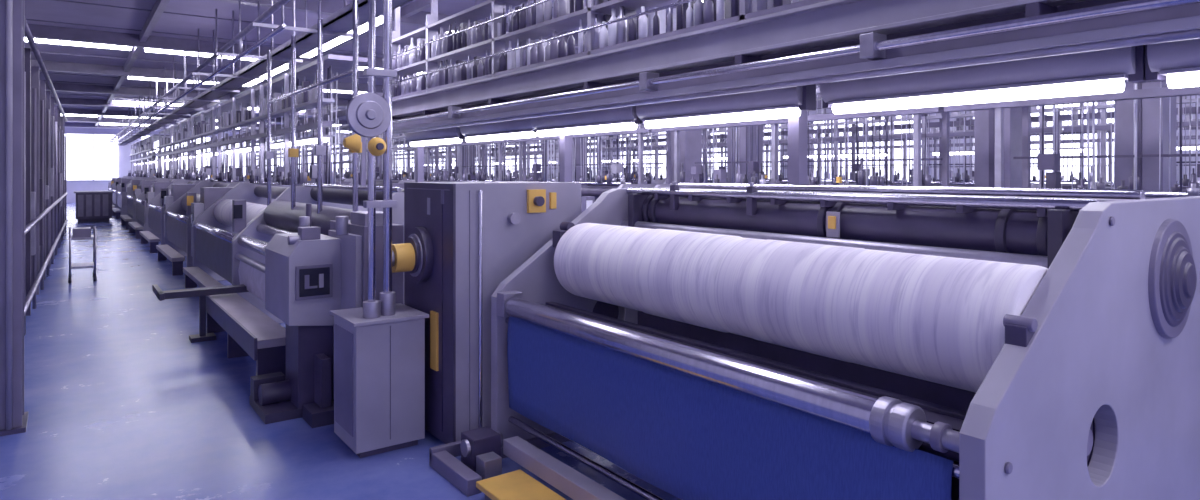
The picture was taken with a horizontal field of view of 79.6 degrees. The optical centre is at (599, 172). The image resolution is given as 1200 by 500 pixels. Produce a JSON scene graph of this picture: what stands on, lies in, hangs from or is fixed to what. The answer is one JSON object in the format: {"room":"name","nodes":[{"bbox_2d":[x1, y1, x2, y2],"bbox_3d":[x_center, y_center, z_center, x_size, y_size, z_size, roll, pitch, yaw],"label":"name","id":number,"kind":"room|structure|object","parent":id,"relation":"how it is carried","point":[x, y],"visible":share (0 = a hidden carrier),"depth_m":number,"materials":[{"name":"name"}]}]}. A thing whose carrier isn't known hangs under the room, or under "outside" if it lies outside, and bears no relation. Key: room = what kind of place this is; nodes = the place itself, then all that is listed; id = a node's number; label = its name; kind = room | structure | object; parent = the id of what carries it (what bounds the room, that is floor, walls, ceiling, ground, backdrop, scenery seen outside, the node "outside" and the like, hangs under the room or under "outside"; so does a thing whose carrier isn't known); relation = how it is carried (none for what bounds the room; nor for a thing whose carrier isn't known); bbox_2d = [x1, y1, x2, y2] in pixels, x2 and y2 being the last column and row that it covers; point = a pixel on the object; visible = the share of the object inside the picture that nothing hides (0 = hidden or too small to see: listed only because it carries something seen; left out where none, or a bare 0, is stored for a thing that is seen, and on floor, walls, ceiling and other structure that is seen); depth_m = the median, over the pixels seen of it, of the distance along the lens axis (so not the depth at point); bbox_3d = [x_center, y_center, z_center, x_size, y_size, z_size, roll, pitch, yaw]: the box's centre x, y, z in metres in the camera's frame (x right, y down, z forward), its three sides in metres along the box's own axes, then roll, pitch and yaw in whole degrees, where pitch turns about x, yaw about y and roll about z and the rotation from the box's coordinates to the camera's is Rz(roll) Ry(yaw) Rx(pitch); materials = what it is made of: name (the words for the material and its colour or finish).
{"room":"textile factory","nodes":[
{"label":"textile factory","id":0,"kind":"room"},
{"bbox_2d":[65,127,345,202],"bbox_3d":[-21.534,-0.500,43.844,21.000,4.200,0.150,0,0,-36],"label":"wall","id":1,"kind":"structure","parent":0,"point":[124,151],"depth_m":39.58,"materials":[{"name":"paint"}]},
{"bbox_2d":[65,133,118,180],"bbox_3d":[-28.112,-0.855,38.865,3.600,2.610,0.070,0,0,-36],"label":"window","id":2,"kind":"structure","parent":1,"relation":"in","point":[88,159],"depth_m":39.19,"materials":[{"name":"glass"}]},
{"bbox_2d":[141,135,211,178],"bbox_3d":[-24.408,-0.855,41.592,3.600,2.610,0.070,0,0,-36],"label":"window","id":3,"kind":"structure","parent":1,"relation":"in","point":[197,142],"depth_m":41.84,"materials":[{"name":"glass"}]},
{"bbox_2d":[222,137,283,179],"bbox_3d":[-21.186,-0.855,43.963,3.600,2.610,0.070,0,0,-36],"label":"window","id":4,"kind":"structure","parent":1,"relation":"in","point":[237,154],"depth_m":43.69,"materials":[{"name":"glass"}]},
{"bbox_2d":[298,145,348,173],"bbox_3d":[-17.965,-0.855,46.335,3.600,2.610,0.070,0,0,-36],"label":"window","id":5,"kind":"structure","parent":1,"relation":"in","point":[336,145],"depth_m":46.78,"materials":[{"name":"glass"}]},
{"bbox_2d":[392,144,407,174],"bbox_3d":[-14.744,-0.855,48.706,3.600,2.610,0.070,0,0,-36],"label":"window","id":6,"kind":"structure","parent":1,"relation":"in","point":[405,144],"depth_m":49.55,"materials":[{"name":"glass"}]},
{"bbox_2d":[0,203,680,499],"bbox_3d":[-6.372,1.650,23.248,20.700,0.100,51.000,0,0,-36],"label":"floor","id":7,"kind":"structure","parent":0,"point":[121,404],"depth_m":4.60,"materials":[{"name":"blue concrete"}]},
{"bbox_2d":[0,0,28,435],"bbox_3d":[-3.791,-0.500,4.492,0.340,4.200,0.370,0,0,-36],"label":"steel column","id":8,"kind":"structure","parent":7,"relation":"on","point":[13,418],"depth_m":4.42,"materials":[{"name":"grey metal"}]},
{"bbox_2d":[24,16,67,334],"bbox_3d":[-10.018,0.086,12.745,0.661,3.028,18.603,0,0,-35],"label":"frame","id":9,"kind":"object","parent":7,"relation":"on","point":[45,140],"visible":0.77,"depth_m":9.71,"materials":[{"name":"paint"}]},
{"bbox_2d":[68,226,96,282],"bbox_3d":[-7.734,1.209,10.760,0.340,0.779,0.577,0,0,-36],"label":"cart","id":10,"kind":"object","parent":7,"relation":"on","point":[78,233],"visible":1,"depth_m":10.62,"materials":[{"name":"metal"}]},
{"bbox_2d":[74,191,113,222],"bbox_3d":[-16.710,1.100,23.771,1.070,1.000,1.200,0,0,-36],"label":"bin","id":11,"kind":"object","parent":7,"relation":"on","point":[91,206],"visible":1,"depth_m":23.33,"materials":[{"name":"metal"}]},
{"bbox_2d":[108,142,147,190],"bbox_3d":[-21.782,0.115,33.150,1.680,2.970,3.920,0,0,-36],"label":"weaving loom","id":12,"kind":"object","parent":7,"relation":"on","point":[133,151],"visible":0.29,"depth_m":33.21,"materials":[{"name":"paint"}]},
{"bbox_2d":[112,139,158,207],"bbox_3d":[-19.470,0.115,30.009,1.680,2.970,3.920,0,0,-36],"label":"weaving loom","id":13,"kind":"object","parent":7,"relation":"on","point":[140,148],"visible":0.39,"depth_m":30.08,"materials":[{"name":"paint"}]},
{"bbox_2d":[112,134,169,218],"bbox_3d":[-17.158,0.115,26.869,1.680,2.970,3.920,0,0,-36],"label":"weaving loom","id":14,"kind":"object","parent":7,"relation":"on","point":[121,189],"visible":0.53,"depth_m":26.59,"materials":[{"name":"paint"}]},
{"bbox_2d":[120,126,190,228],"bbox_3d":[-13.779,0.115,22.278,1.680,2.970,3.920,0,0,-36],"label":"weaving loom","id":15,"kind":"object","parent":7,"relation":"on","point":[164,141],"visible":0.36,"depth_m":22.34,"materials":[{"name":"paint"}]},
{"bbox_2d":[128,118,211,238],"bbox_3d":[-11.467,0.115,19.137,1.680,2.970,3.920,0,0,-36],"label":"weaving loom","id":16,"kind":"object","parent":7,"relation":"on","point":[179,137],"visible":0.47,"depth_m":19.14,"materials":[{"name":"paint"}]},
{"bbox_2d":[140,106,241,252],"bbox_3d":[-9.155,0.115,15.997,1.680,2.970,3.920,0,0,-36],"label":"weaving loom","id":17,"kind":"object","parent":7,"relation":"on","point":[154,234],"visible":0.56,"depth_m":15.97,"materials":[{"name":"paint"}]},
{"bbox_2d":[156,87,289,274],"bbox_3d":[-6.843,0.115,12.856,1.680,2.970,3.920,0,0,-36],"label":"weaving loom","id":18,"kind":"object","parent":7,"relation":"on","point":[177,206],"visible":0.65,"depth_m":12.93,"materials":[{"name":"paint"}]},
{"bbox_2d":[243,140,273,178],"bbox_3d":[-14.739,0.115,30.077,1.680,2.970,3.920,0,0,-36],"label":"weaving loom","id":19,"kind":"object","parent":7,"relation":"on","point":[257,141],"visible":0.02,"depth_m":30.48,"materials":[{"name":"paint"}]},
{"bbox_2d":[244,134,300,181],"bbox_3d":[-12.398,0.115,26.896,1.680,2.970,3.920,0,0,-36],"label":"weaving loom","id":20,"kind":"object","parent":7,"relation":"on","point":[277,137],"visible":0.11,"depth_m":27.15,"materials":[{"name":"paint"}]},
{"bbox_2d":[183,54,367,287],"bbox_3d":[-4.531,0.115,9.715,1.680,2.970,3.920,0,0,-36],"label":"weaving loom","id":21,"kind":"object","parent":7,"relation":"on","point":[222,213],"visible":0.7,"depth_m":9.69,"materials":[{"name":"paint"}]},
{"bbox_2d":[152,0,403,427],"bbox_3d":[-2.529,0.150,6.185,1.940,2.900,3.840,0,0,-36],"label":"machine","id":22,"kind":"object","parent":7,"relation":"on","point":[303,258],"visible":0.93,"depth_m":5.01,"materials":[{"name":"paint"}]},
{"bbox_2d":[271,129,334,181],"bbox_3d":[-10.056,0.115,23.715,1.680,2.970,3.920,0,0,-36],"label":"weaving loom","id":23,"kind":"object","parent":7,"relation":"on","point":[311,131],"visible":0.09,"depth_m":23.73,"materials":[{"name":"paint"}]},
{"bbox_2d":[315,124,377,183],"bbox_3d":[-7.715,0.115,20.534,1.680,2.970,3.920,0,0,-36],"label":"weaving loom","id":24,"kind":"object","parent":7,"relation":"on","point":[347,176],"visible":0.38,"depth_m":20.61,"materials":[{"name":"paint"}]},
{"bbox_2d":[342,145,352,179],"bbox_3d":[-11.691,0.115,33.190,1.680,2.970,3.920,0,0,-36],"label":"weaving loom","id":25,"kind":"object","parent":7,"relation":"on","point":[342,145],"visible":0.02,"depth_m":34.39,"materials":[{"name":"paint"}]},
{"bbox_2d":[330,0,428,457],"bbox_3d":[-1.324,-0.500,4.278,0.460,4.200,0.460,0,0,-36],"label":"pedestal","id":26,"kind":"object","parent":7,"relation":"on","point":[379,345],"visible":1,"depth_m":4.13,"materials":[{"name":"paint"}]},
{"bbox_2d":[377,93,382,172],"bbox_3d":[-7.031,-0.500,23.384,0.430,4.200,0.430,0,0,-36],"label":"pillar","id":27,"kind":"structure","parent":7,"relation":"on","point":[380,156],"depth_m":23.15,"materials":[{"name":"paint"}]},
{"bbox_2d":[336,133,437,186],"bbox_3d":[-5.373,0.115,17.353,1.680,2.970,3.920,0,0,-36],"label":"weaving loom","id":28,"kind":"object","parent":7,"relation":"on","point":[407,176],"visible":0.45,"depth_m":17.35,"materials":[{"name":"paint"}]},
{"bbox_2d":[392,139,407,173],"bbox_3d":[-9.350,0.115,30.009,1.680,2.970,3.920,0,0,-36],"label":"weaving loom","id":29,"kind":"object","parent":7,"relation":"on","point":[394,170],"visible":0.06,"depth_m":29.25,"materials":[{"name":"paint"}]},
{"bbox_2d":[392,138,451,180],"bbox_3d":[-7.008,0.115,26.828,1.680,2.970,3.920,0,0,-36],"label":"weaving loom","id":30,"kind":"object","parent":7,"relation":"on","point":[431,149],"visible":0.12,"depth_m":26.76,"materials":[{"name":"paint"}]},
{"bbox_2d":[424,147,452,176],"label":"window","id":31,"kind":"structure","parent":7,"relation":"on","point":[442,147],"depth_m":35.97,"materials":[{"name":"glass"}]},
{"bbox_2d":[392,140,525,188],"bbox_3d":[-3.031,0.115,14.172,1.680,2.970,3.920,0,0,-36],"label":"weaving loom","id":32,"kind":"object","parent":7,"relation":"on","point":[446,176],"visible":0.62,"depth_m":14.19,"materials":[{"name":"paint"}]},
{"bbox_2d":[455,140,474,179],"bbox_3d":[-3.474,-0.500,18.552,0.430,4.200,0.430,0,0,-36],"label":"pillar","id":33,"kind":"structure","parent":7,"relation":"on","point":[470,148],"depth_m":18.42,"materials":[{"name":"paint"}]},
{"bbox_2d":[443,148,488,172],"bbox_3d":[-6.543,0.115,32.944,1.680,2.970,3.920,0,0,-36],"label":"weaving loom","id":34,"kind":"object","parent":7,"relation":"on","point":[477,148],"visible":0.02,"depth_m":33.84,"materials":[{"name":"paint"}]},
{"bbox_2d":[439,144,505,179],"bbox_3d":[-4.667,0.115,23.647,1.680,2.970,3.920,0,0,-36],"label":"weaving loom","id":35,"kind":"object","parent":7,"relation":"on","point":[489,145],"visible":0.16,"depth_m":23.01,"materials":[{"name":"paint"}]},
{"bbox_2d":[392,181,580,443],"bbox_3d":[-0.759,0.830,4.532,1.090,1.540,0.800,0,0,-36],"label":"cabinet","id":36,"kind":"object","parent":7,"relation":"on","point":[462,240],"visible":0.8,"depth_m":4.20,"materials":[{"name":"metal"}]},
{"bbox_2d":[488,144,536,177],"bbox_3d":[-4.202,0.115,29.763,1.680,2.970,3.920,0,0,-36],"label":"weaving loom","id":37,"kind":"object","parent":7,"relation":"on","point":[506,151],"visible":0.1,"depth_m":29.84,"materials":[{"name":"paint"}]},
{"bbox_2d":[490,139,558,180],"bbox_3d":[-2.325,0.115,20.466,1.680,2.970,3.920,0,0,-36],"label":"weaving loom","id":38,"kind":"object","parent":7,"relation":"on","point":[515,177],"visible":0.2,"depth_m":20.83,"materials":[{"name":"paint"}]},
{"bbox_2d":[518,141,588,179],"bbox_3d":[-1.860,0.115,26.582,1.680,2.970,3.920,0,0,-36],"label":"weaving loom","id":39,"kind":"object","parent":7,"relation":"on","point":[556,149],"visible":0.05,"depth_m":27.53,"materials":[{"name":"paint"}]},
{"bbox_2d":[567,47,587,200],"bbox_3d":[-0.510,-0.500,14.525,0.430,4.200,0.430,0,0,-36],"label":"pillar","id":40,"kind":"structure","parent":7,"relation":"on","point":[583,144],"depth_m":14.39,"materials":[{"name":"metal"}]},
{"bbox_2d":[506,125,670,212],"bbox_3d":[-0.690,0.115,10.991,1.680,2.970,3.920,0,0,-36],"label":"weaving loom","id":41,"kind":"object","parent":7,"relation":"on","point":[588,193],"visible":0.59,"depth_m":10.53,"materials":[{"name":"paint"}]},
{"bbox_2d":[588,125,665,200],"bbox_3d":[0.017,0.115,17.285,1.680,2.970,3.920,0,0,-36],"label":"weaving loom","id":42,"kind":"object","parent":7,"relation":"on","point":[656,135],"visible":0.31,"depth_m":17.05,"materials":[{"name":"paint"}]},
{"bbox_2d":[588,132,665,180],"bbox_3d":[0.481,0.115,23.401,1.680,2.970,3.920,0,0,-36],"label":"weaving loom","id":43,"kind":"object","parent":7,"relation":"on","point":[623,160],"visible":0.16,"depth_m":23.46,"materials":[{"name":"paint"}]},
{"bbox_2d":[671,129,701,182],"bbox_3d":[1.417,-0.500,11.908,0.430,4.200,0.430,0,0,-36],"label":"pillar","id":44,"kind":"structure","parent":7,"relation":"on","point":[690,140],"depth_m":11.73,"materials":[{"name":"paint"}]},
{"bbox_2d":[660,129,769,181],"bbox_3d":[2.823,0.115,20.220,1.680,2.970,3.920,0,0,-36],"label":"weaving loom","id":45,"kind":"object","parent":7,"relation":"on","point":[718,152],"visible":0.05,"depth_m":20.22,"materials":[{"name":"paint"}]},
{"bbox_2d":[643,98,828,184],"bbox_3d":[2.358,0.115,14.104,1.680,2.970,3.920,0,0,-36],"label":"weaving loom","id":46,"kind":"object","parent":7,"relation":"on","point":[783,126],"visible":0.09,"depth_m":13.57,"materials":[{"name":"paint"}]},
{"bbox_2d":[727,125,762,183],"bbox_3d":[2.187,-0.500,10.861,0.430,4.200,0.430,0,0,-36],"label":"pillar","id":47,"kind":"structure","parent":7,"relation":"on","point":[741,131],"depth_m":10.72,"materials":[{"name":"paint"}]},
{"bbox_2d":[606,86,949,190],"bbox_3d":[1.652,0.115,7.809,1.680,2.970,3.920,0,0,-36],"label":"weaving loom","id":48,"kind":"object","parent":7,"relation":"on","point":[719,175],"visible":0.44,"depth_m":7.62,"materials":[{"name":"paint"}]},
{"bbox_2d":[392,0,1199,184],"bbox_3d":[0.277,-0.500,5.140,0.660,4.200,9.150,0,0,-36],"label":"gantry","id":49,"kind":"object","parent":7,"relation":"on","point":[716,61],"visible":0.98,"depth_m":4.13,"materials":[{"name":"metal"}]},
{"bbox_2d":[429,181,1199,499],"bbox_3d":[1.013,0.825,3.583,2.720,1.550,2.870,0,0,-36],"label":"weaving loom","id":50,"kind":"object","parent":7,"relation":"on","point":[703,341],"visible":1,"depth_m":2.74,"materials":[{"name":"paint"}]},
{"bbox_2d":[764,117,912,182],"bbox_3d":[5.165,0.115,17.038,1.680,2.970,3.920,0,0,-36],"label":"weaving loom","id":51,"kind":"object","parent":7,"relation":"on","point":[841,148],"visible":0.24,"depth_m":16.83,"materials":[{"name":"paint"}]},
{"bbox_2d":[812,95,1077,188],"bbox_3d":[4.700,0.115,10.922,1.680,2.970,3.920,0,0,-36],"label":"weaving loom","id":52,"kind":"object","parent":7,"relation":"on","point":[956,180],"visible":0.26,"depth_m":11.15,"materials":[{"name":"paint"}]},
{"bbox_2d":[974,107,1021,187],"bbox_3d":[4.381,-0.500,7.881,0.430,4.200,0.430,0,0,-36],"label":"pillar","id":53,"kind":"structure","parent":7,"relation":"on","point":[984,120],"depth_m":7.75,"materials":[{"name":"metal"}]},
{"bbox_2d":[884,102,1113,188],"bbox_3d":[7.506,0.115,13.857,1.680,2.970,3.920,0,0,-36],"label":"weaving loom","id":54,"kind":"object","parent":7,"relation":"on","point":[1076,122],"visible":0.16,"depth_m":13.25,"materials":[{"name":"paint"}]},
{"bbox_2d":[944,76,1199,197],"bbox_3d":[3.994,0.115,4.628,1.680,2.970,3.920,0,0,-36],"label":"weaving loom","id":55,"kind":"object","parent":7,"relation":"on","point":[1044,161],"visible":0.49,"depth_m":5.68,"materials":[{"name":"paint"}]},
{"bbox_2d":[1063,96,1199,191],"bbox_3d":[7.042,0.115,7.741,1.680,2.970,3.920,0,0,-36],"label":"weaving loom","id":56,"kind":"object","parent":7,"relation":"on","point":[1103,115],"visible":0.16,"depth_m":9.07,"materials":[{"name":"paint"}]},
{"bbox_2d":[1115,80,1176,198],"bbox_3d":[5.163,-0.500,6.818,0.430,4.200,0.430,0,0,-36],"label":"pillar","id":57,"kind":"structure","parent":7,"relation":"on","point":[1148,110],"depth_m":6.68,"materials":[{"name":"metal"}]},
{"bbox_2d":[1177,105,1199,188],"bbox_3d":[9.848,0.115,10.676,1.680,2.970,3.920,0,0,-36],"label":"weaving loom","id":58,"kind":"object","parent":7,"relation":"on","point":[1193,147],"visible":0.09,"depth_m":11.64,"materials":[{"name":"paint"}]},
{"bbox_2d":[358,67,425,74],"bbox_3d":[-5.002,-2.540,17.675,2.500,0.120,0.400,0,0,-36],"label":"ceiling lamp","id":59,"kind":"object","parent":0,"point":[359,68],"depth_m":17.24,"materials":[{"name":"white plastic"}]},
{"bbox_2d":[24,0,819,134],"bbox_3d":[-6.372,-2.490,23.248,20.700,0.220,51.000,0,0,-36],"label":"ceiling","id":60,"kind":"structure","parent":0,"point":[412,14],"depth_m":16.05,"materials":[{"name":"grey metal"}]},
{"bbox_2d":[24,37,131,49],"bbox_3d":[-10.382,-2.540,13.715,2.500,0.120,0.400,0,0,-36],"label":"ceiling lamp","id":61,"kind":"object","parent":60,"relation":"attached to","point":[36,40],"depth_m":13.90,"materials":[{"name":"white plastic"}]},
{"bbox_2d":[60,114,98,116],"bbox_3d":[-23.127,-2.540,31.030,2.500,0.120,0.400,0,0,-36],"label":"ceiling lamp","id":62,"kind":"object","parent":60,"relation":"attached to","point":[60,114],"depth_m":31.23,"materials":[{"name":"white plastic"}]},
{"bbox_2d":[99,122,149,125],"bbox_3d":[-24.526,-2.540,37.451,2.500,0.120,0.400,0,0,-36],"label":"ceiling lamp","id":63,"kind":"object","parent":60,"relation":"attached to","point":[101,123],"depth_m":36.96,"materials":[{"name":"white plastic"}]},
{"bbox_2d":[103,115,158,118],"bbox_3d":[-20.969,-2.540,32.619,2.500,0.120,0.400,0,0,-36],"label":"ceiling lamp","id":64,"kind":"object","parent":60,"relation":"attached to","point":[103,115],"depth_m":32.17,"materials":[{"name":"white plastic"}]},
{"bbox_2d":[112,99,183,105],"bbox_3d":[-16.226,-2.540,26.176,2.500,0.120,0.400,0,0,-36],"label":"ceiling lamp","id":65,"kind":"object","parent":60,"relation":"attached to","point":[121,101],"depth_m":25.74,"materials":[{"name":"white plastic"}]},
{"bbox_2d":[128,76,218,84],"bbox_3d":[-11.365,-2.540,19.572,2.500,0.120,0.400,0,0,-36],"label":"ceiling lamp","id":66,"kind":"object","parent":60,"relation":"attached to","point":[129,77],"depth_m":19.29,"materials":[{"name":"white plastic"}]},
{"bbox_2d":[145,48,256,60],"bbox_3d":[-8.223,-2.540,15.304,2.500,0.120,0.400,0,0,-36],"label":"ceiling lamp","id":67,"kind":"object","parent":60,"relation":"attached to","point":[146,49],"depth_m":14.94,"materials":[{"name":"white plastic"}]},
{"bbox_2d":[105,0,410,148],"bbox_3d":[-12.433,-1.866,19.842,0.900,1.468,37.300,0,0,-36],"label":"cable tray","id":68,"kind":"object","parent":60,"relation":"hanging from","point":[339,23],"visible":0.93,"depth_m":8.99,"materials":[{"name":"paint"}]},
{"bbox_2d":[243,35,289,86],"bbox_3d":[-5.791,-2.110,12.252,0.280,0.980,3.000,0,0,-36],"label":"hanging lamp","id":69,"kind":"object","parent":60,"relation":"hanging from","point":[284,67],"visible":0.09,"depth_m":11.96,"materials":[{"name":"paint"}]},
{"bbox_2d":[301,48,316,57],"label":"hanging lamp","id":70,"kind":"object","parent":60,"relation":"hanging from","point":[312,53],"depth_m":9.84,"materials":[{"name":"paint"}]},
{"bbox_2d":[322,30,352,51],"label":"hanging lamp","id":71,"kind":"object","parent":60,"relation":"hanging from","point":[341,39],"depth_m":8.94,"materials":[{"name":"paint"}]},
{"bbox_2d":[323,89,363,93],"bbox_3d":[-8.144,-2.540,21.944,2.500,0.120,0.400,0,0,-36],"label":"ceiling lamp","id":72,"kind":"object","parent":60,"relation":"attached to","point":[324,90],"depth_m":22.01,"materials":[{"name":"white plastic"}]},
{"bbox_2d":[358,23,367,34],"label":"hanging lamp","id":73,"kind":"object","parent":60,"relation":"hanging from","point":[363,28],"depth_m":8.07,"materials":[{"name":"paint"}]},
{"bbox_2d":[376,15,382,25],"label":"hanging lamp","id":74,"kind":"object","parent":60,"relation":"hanging from","point":[379,20],"depth_m":7.75,"materials":[{"name":"paint"}]},
{"bbox_2d":[424,95,1199,181],"bbox_3d":[2.023,-0.500,29.428,0.150,4.200,51.000,0,0,-36],"label":"wall","id":75,"kind":"structure","parent":0,"point":[1194,116],"depth_m":19.03,"materials":[{"name":"paint"}]},
{"bbox_2d":[430,146,454,176],"bbox_3d":[-9.916,-0.755,45.462,0.070,2.210,3.880,0,0,-36],"label":"window","id":76,"kind":"structure","parent":75,"relation":"in","point":[454,146],"depth_m":45.77,"materials":[{"name":"glass"}]},
{"bbox_2d":[477,144,494,175],"bbox_3d":[-6.952,-0.755,41.435,0.070,2.210,3.880,0,0,-36],"label":"window","id":77,"kind":"structure","parent":75,"relation":"in","point":[491,144],"depth_m":40.24,"materials":[{"name":"glass"}]},
{"bbox_2d":[506,136,541,173],"bbox_3d":[-3.987,-0.755,37.408,0.070,2.210,3.880,0,0,-36],"label":"window","id":78,"kind":"structure","parent":75,"relation":"in","point":[530,161],"depth_m":36.83,"materials":[{"name":"glass"}]},
{"bbox_2d":[555,137,603,176],"bbox_3d":[-1.023,-0.755,33.382,0.070,2.210,3.880,0,0,-36],"label":"window","id":79,"kind":"structure","parent":75,"relation":"in","point":[589,137],"depth_m":32.24,"materials":[{"name":"glass"}]},
{"bbox_2d":[618,132,665,178],"bbox_3d":[1.941,-0.755,29.355,0.070,2.210,3.880,0,0,-36],"label":"window","id":80,"kind":"structure","parent":75,"relation":"in","point":[663,157],"depth_m":28.79,"materials":[{"name":"glass"}]},
{"bbox_2d":[711,124,782,178],"bbox_3d":[4.905,-0.755,25.328,0.070,2.210,3.880,0,0,-36],"label":"window","id":81,"kind":"structure","parent":75,"relation":"in","point":[765,138],"depth_m":24.39,"materials":[{"name":"glass"}]},
{"bbox_2d":[811,113,929,180],"bbox_3d":[7.869,-0.755,21.301,0.070,2.210,3.880,0,0,-36],"label":"window","id":82,"kind":"structure","parent":75,"relation":"in","point":[897,151],"depth_m":21.03,"materials":[{"name":"glass"}]},
{"bbox_2d":[969,101,1113,183],"bbox_3d":[10.833,-0.755,17.275,0.070,2.210,3.880,0,0,-36],"label":"window","id":83,"kind":"structure","parent":75,"relation":"in","point":[1078,136],"depth_m":16.97,"materials":[{"name":"glass"}]}
]}

